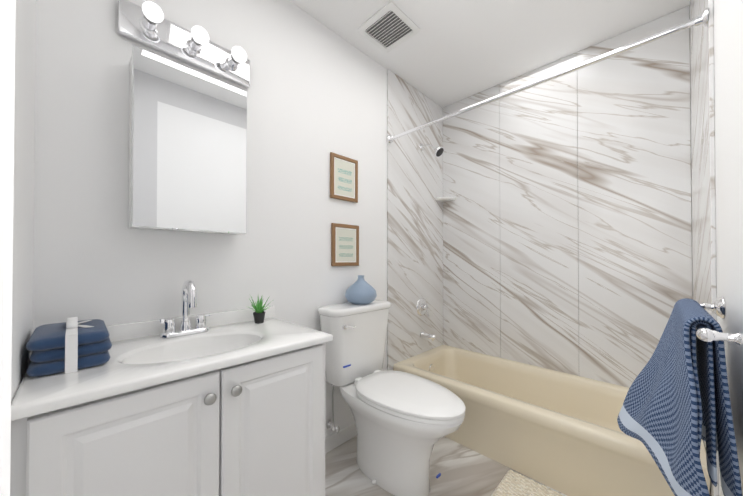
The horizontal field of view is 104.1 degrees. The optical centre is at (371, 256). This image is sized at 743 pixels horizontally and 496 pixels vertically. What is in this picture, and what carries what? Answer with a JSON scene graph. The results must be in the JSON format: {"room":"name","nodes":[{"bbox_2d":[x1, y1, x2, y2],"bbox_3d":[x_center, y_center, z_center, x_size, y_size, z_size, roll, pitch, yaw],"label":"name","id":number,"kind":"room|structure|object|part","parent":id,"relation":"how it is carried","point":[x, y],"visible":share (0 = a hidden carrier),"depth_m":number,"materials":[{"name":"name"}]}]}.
{"room":"bathroom","nodes":[
{"label":"bathroom","id":0,"kind":"room"},
{"bbox_2d":[11,0,35,402],"bbox_3d":[-0.542,-0.121,0.319,1.520,2.480,0.120,-1,-1,44],"label":"wall","id":1,"kind":"structure","parent":0,"point":[24,175],"depth_m":0.71,"materials":[{"name":"white paint"}]},
{"bbox_2d":[0,0,15,495],"bbox_3d":[-0.298,0.062,0.085,0.844,2.110,0.160,-1,-1,44],"label":"door frame","id":2,"kind":"structure","parent":1,"relation":"attached to","point":[7,49],"depth_m":0.40,"materials":[{"name":"white paint"}]},
{"bbox_2d":[33,0,386,437],"bbox_3d":[-0.647,-0.112,1.369,0.100,2.480,3.770,-1,-1,44],"label":"wall","id":3,"kind":"structure","parent":0,"point":[316,90],"depth_m":1.30,"materials":[{"name":"white paint"}]},
{"bbox_2d":[118,0,249,87],"bbox_3d":[-0.696,-0.856,1.153,0.138,0.125,0.465,-1,-1,44],"label":"sconce","id":4,"kind":"object","parent":3,"relation":"attached to","point":[147,23],"visible":1,"depth_m":1.13,"materials":[{"name":"silver metal"}]},
{"bbox_2d":[128,45,246,234],"bbox_3d":[-0.711,-0.406,1.149,0.116,0.615,0.385,-1,-1,44],"label":"upper cabinet","id":5,"kind":"object","parent":3,"relation":"attached to","point":[187,149],"visible":1,"depth_m":1.08,"materials":[{"name":"white"}]},
{"bbox_2d":[325,422,356,453],"bbox_3d":[-0.185,1.089,1.748,0.012,0.085,0.854,-1,-1,44],"label":"baseboard","id":6,"kind":"structure","parent":3,"relation":"attached to","point":[342,436],"depth_m":1.74,"materials":[{"name":"white paint"}]},
{"bbox_2d":[330,152,357,202],"bbox_3d":[-0.165,-0.480,1.777,0.017,0.267,0.212,-1,-1,44],"label":"picture frame","id":7,"kind":"object","parent":3,"relation":"attached to","point":[344,178],"visible":1,"depth_m":1.77,"materials":[{"name":"brown wood"}]},
{"bbox_2d":[335,159,353,196],"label":"print","id":8,"kind":"object","parent":7,"relation":"attached to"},
{"bbox_2d":[331,223,358,265],"bbox_3d":[-0.158,-0.071,1.780,0.017,0.255,0.212,-1,-1,44],"label":"picture frame","id":9,"kind":"object","parent":3,"relation":"attached to","point":[344,244],"visible":1,"depth_m":1.77,"materials":[{"name":"brown wood"}]},
{"bbox_2d":[336,228,354,260],"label":"print","id":10,"kind":"object","parent":9,"relation":"attached to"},
{"bbox_2d":[387,69,442,369],"bbox_3d":[0.379,-0.103,2.333,0.012,2.479,0.754,-1,-1,44],"label":"wall tile","id":11,"kind":"structure","parent":3,"relation":"attached to","point":[414,228],"depth_m":2.27,"materials":[{"name":"stone"}]},
{"bbox_2d":[417,298,435,340],"bbox_3d":[0.453,0.498,2.304,0.126,0.327,0.144,-1,-1,44],"label":"tub spout","id":12,"kind":"object","parent":11,"relation":"attached to","point":[422,307],"visible":1,"depth_m":2.32,"materials":[{"name":"silver metal"}]},
{"bbox_2d":[420,144,443,156],"bbox_3d":[0.479,-0.849,2.291,0.198,0.145,0.088,-1,-1,44],"label":"shower head","id":13,"kind":"object","parent":11,"relation":"attached to","point":[438,151],"visible":1,"depth_m":2.25},
{"bbox_2d":[387,8,707,142],"bbox_3d":[0.666,-0.850,1.557,1.493,0.060,0.060,-1,-1,44],"label":"rail","id":14,"kind":"object","parent":11,"relation":"attached to","point":[699,20],"visible":1,"depth_m":1.29,"materials":[{"name":"silver metal"}]},
{"bbox_2d":[325,435,566,495],"bbox_3d":[-0.069,1.173,0.790,1.720,0.100,3.770,-1,-1,44],"label":"floor","id":15,"kind":"structure","parent":0,"point":[463,470],"depth_m":1.51,"materials":[{"name":"stone"}]},
{"bbox_2d":[10,306,332,495],"bbox_3d":[-0.586,0.682,0.989,0.503,0.885,0.781,-1,-1,44],"label":"bathroom vanity","id":16,"kind":"object","parent":15,"relation":"on","point":[230,403],"visible":0.92,"depth_m":0.80,"materials":[{"name":"painted wood"},{"name":"nickel"}]},
{"bbox_2d":[25,317,111,376],"bbox_3d":[-0.849,0.236,0.822,0.264,0.113,0.156,-1,-1,44],"label":"towel stack","id":17,"kind":"object","parent":16,"relation":"on","point":[71,344],"visible":1,"depth_m":0.74,"materials":[{"name":"blue fabric"}]},
{"bbox_3d":[-0.567,0.671,0.707,0.019,0.683,0.358,0,-1,44],"label":"door","id":18,"kind":"part","parent":16,"relation":"part of","materials":[{"name":"white wood"}]},
{"bbox_2d":[160,280,210,338],"bbox_3d":[-0.680,0.190,1.083,0.134,0.210,0.168,-1,-1,44],"label":"faucet","id":19,"kind":"object","parent":16,"relation":"on","point":[189,295],"visible":1,"depth_m":1.09,"materials":[{"name":"silver metal"}]},
{"bbox_3d":[-0.421,0.390,0.822,0.030,0.032,0.102,0,-1,44],"label":"knob","id":20,"kind":"part","parent":16,"relation":"part of","materials":[{"name":"silver metal"}]},
{"bbox_2d":[249,295,272,323],"bbox_3d":[-0.500,0.230,1.296,0.114,0.133,0.116,-1,-1,44],"label":"potted plant","id":21,"kind":"object","parent":16,"relation":"on","point":[259,314],"visible":1,"depth_m":1.29,"materials":[{"name":"green plant"}]},
{"bbox_3d":[-0.312,0.673,0.967,0.019,0.683,0.358,0,-1,44],"label":"door","id":22,"kind":"part","parent":16,"relation":"part of","materials":[{"name":"white wood"}]},
{"bbox_2d":[318,300,465,495],"bbox_3d":[0.117,0.703,1.501,0.766,0.853,0.472,-1,-1,44],"label":"toilet","id":23,"kind":"object","parent":15,"relation":"on","point":[405,422],"visible":1,"depth_m":1.43,"materials":[{"name":"white ceramic"}]},
{"bbox_2d":[345,275,376,304],"bbox_3d":[-0.063,0.194,1.724,0.189,0.166,0.189,-1,-1,44],"label":"vase","id":24,"kind":"object","parent":23,"relation":"on","point":[360,291],"visible":1,"depth_m":1.66,"materials":[{"name":"blue ceramic"}]},
{"bbox_2d":[491,470,562,495],"bbox_3d":[0.755,1.109,1.166,0.550,0.032,0.461,-1,-1,44],"label":"bath mat","id":25,"kind":"object","parent":15,"relation":"on","point":[512,483],"visible":0.96,"depth_m":1.38,"materials":[{"name":"beige fabric"}]},
{"bbox_2d":[393,345,710,495],"bbox_3d":[0.929,0.953,1.809,1.492,0.358,0.691,-1,-1,44],"label":"bathtub","id":26,"kind":"object","parent":15,"relation":"on","point":[561,432],"visible":0.56,"depth_m":1.57,"materials":[{"name":"beige ceramic"}]},
{"bbox_2d":[289,0,689,107],"bbox_3d":[-0.069,-1.407,0.813,1.720,0.100,3.770,-1,-1,44],"label":"ceiling","id":27,"kind":"structure","parent":0,"point":[451,52],"depth_m":1.74,"materials":[{"name":"white paint"}]},
{"bbox_2d":[357,1,419,52],"bbox_3d":[0.103,-1.340,1.715,0.270,0.016,0.270,-1,-1,44],"label":"ceiling vent","id":28,"kind":"object","parent":27,"relation":"in","point":[389,26],"visible":1,"depth_m":1.70,"materials":[{"name":"white paint"}]},
{"bbox_2d":[713,0,742,495],"bbox_3d":[0.509,-0.122,0.234,0.100,2.480,3.770,-1,-1,44],"label":"wall","id":29,"kind":"structure","parent":0,"point":[728,56],"depth_m":0.81,"materials":[{"name":"paint"}]},
{"bbox_2d":[617,297,742,495],"bbox_3d":[0.821,0.353,0.799,0.249,0.457,0.598,-1,-1,44],"label":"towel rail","id":30,"kind":"object","parent":29,"relation":"attached to","point":[675,409],"visible":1,"depth_m":0.66,"materials":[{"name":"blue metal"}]},
{"bbox_2d":[689,0,718,495],"bbox_3d":[1.454,-0.112,1.277,0.012,2.479,0.754,-1,-1,44],"label":"wall tile","id":31,"kind":"structure","parent":29,"relation":"attached to","point":[703,194],"depth_m":1.15,"materials":[{"name":"stone"}]},
{"bbox_3d":[1.216,-0.105,2.111,1.720,2.480,0.100,0,-1,44],"label":"wall","id":32,"kind":"structure","parent":0,"visible":0},
{"bbox_2d":[435,197,455,201],"bbox_3d":[0.640,-0.501,2.500,0.130,0.022,0.130,-1,-1,44],"label":"corner shelf","id":33,"kind":"object","parent":32,"relation":"attached to","point":[443,199],"visible":0.94,"depth_m":2.48,"materials":[{"name":"white ceramic"}]},
{"bbox_2d":[443,6,691,387],"bbox_3d":[1.177,-0.105,2.071,1.496,2.479,0.012,-1,-1,44],"label":"wall tile","id":34,"kind":"structure","parent":32,"relation":"attached to","point":[567,230],"depth_m":1.90,"materials":[{"name":"stone"}]}
]}

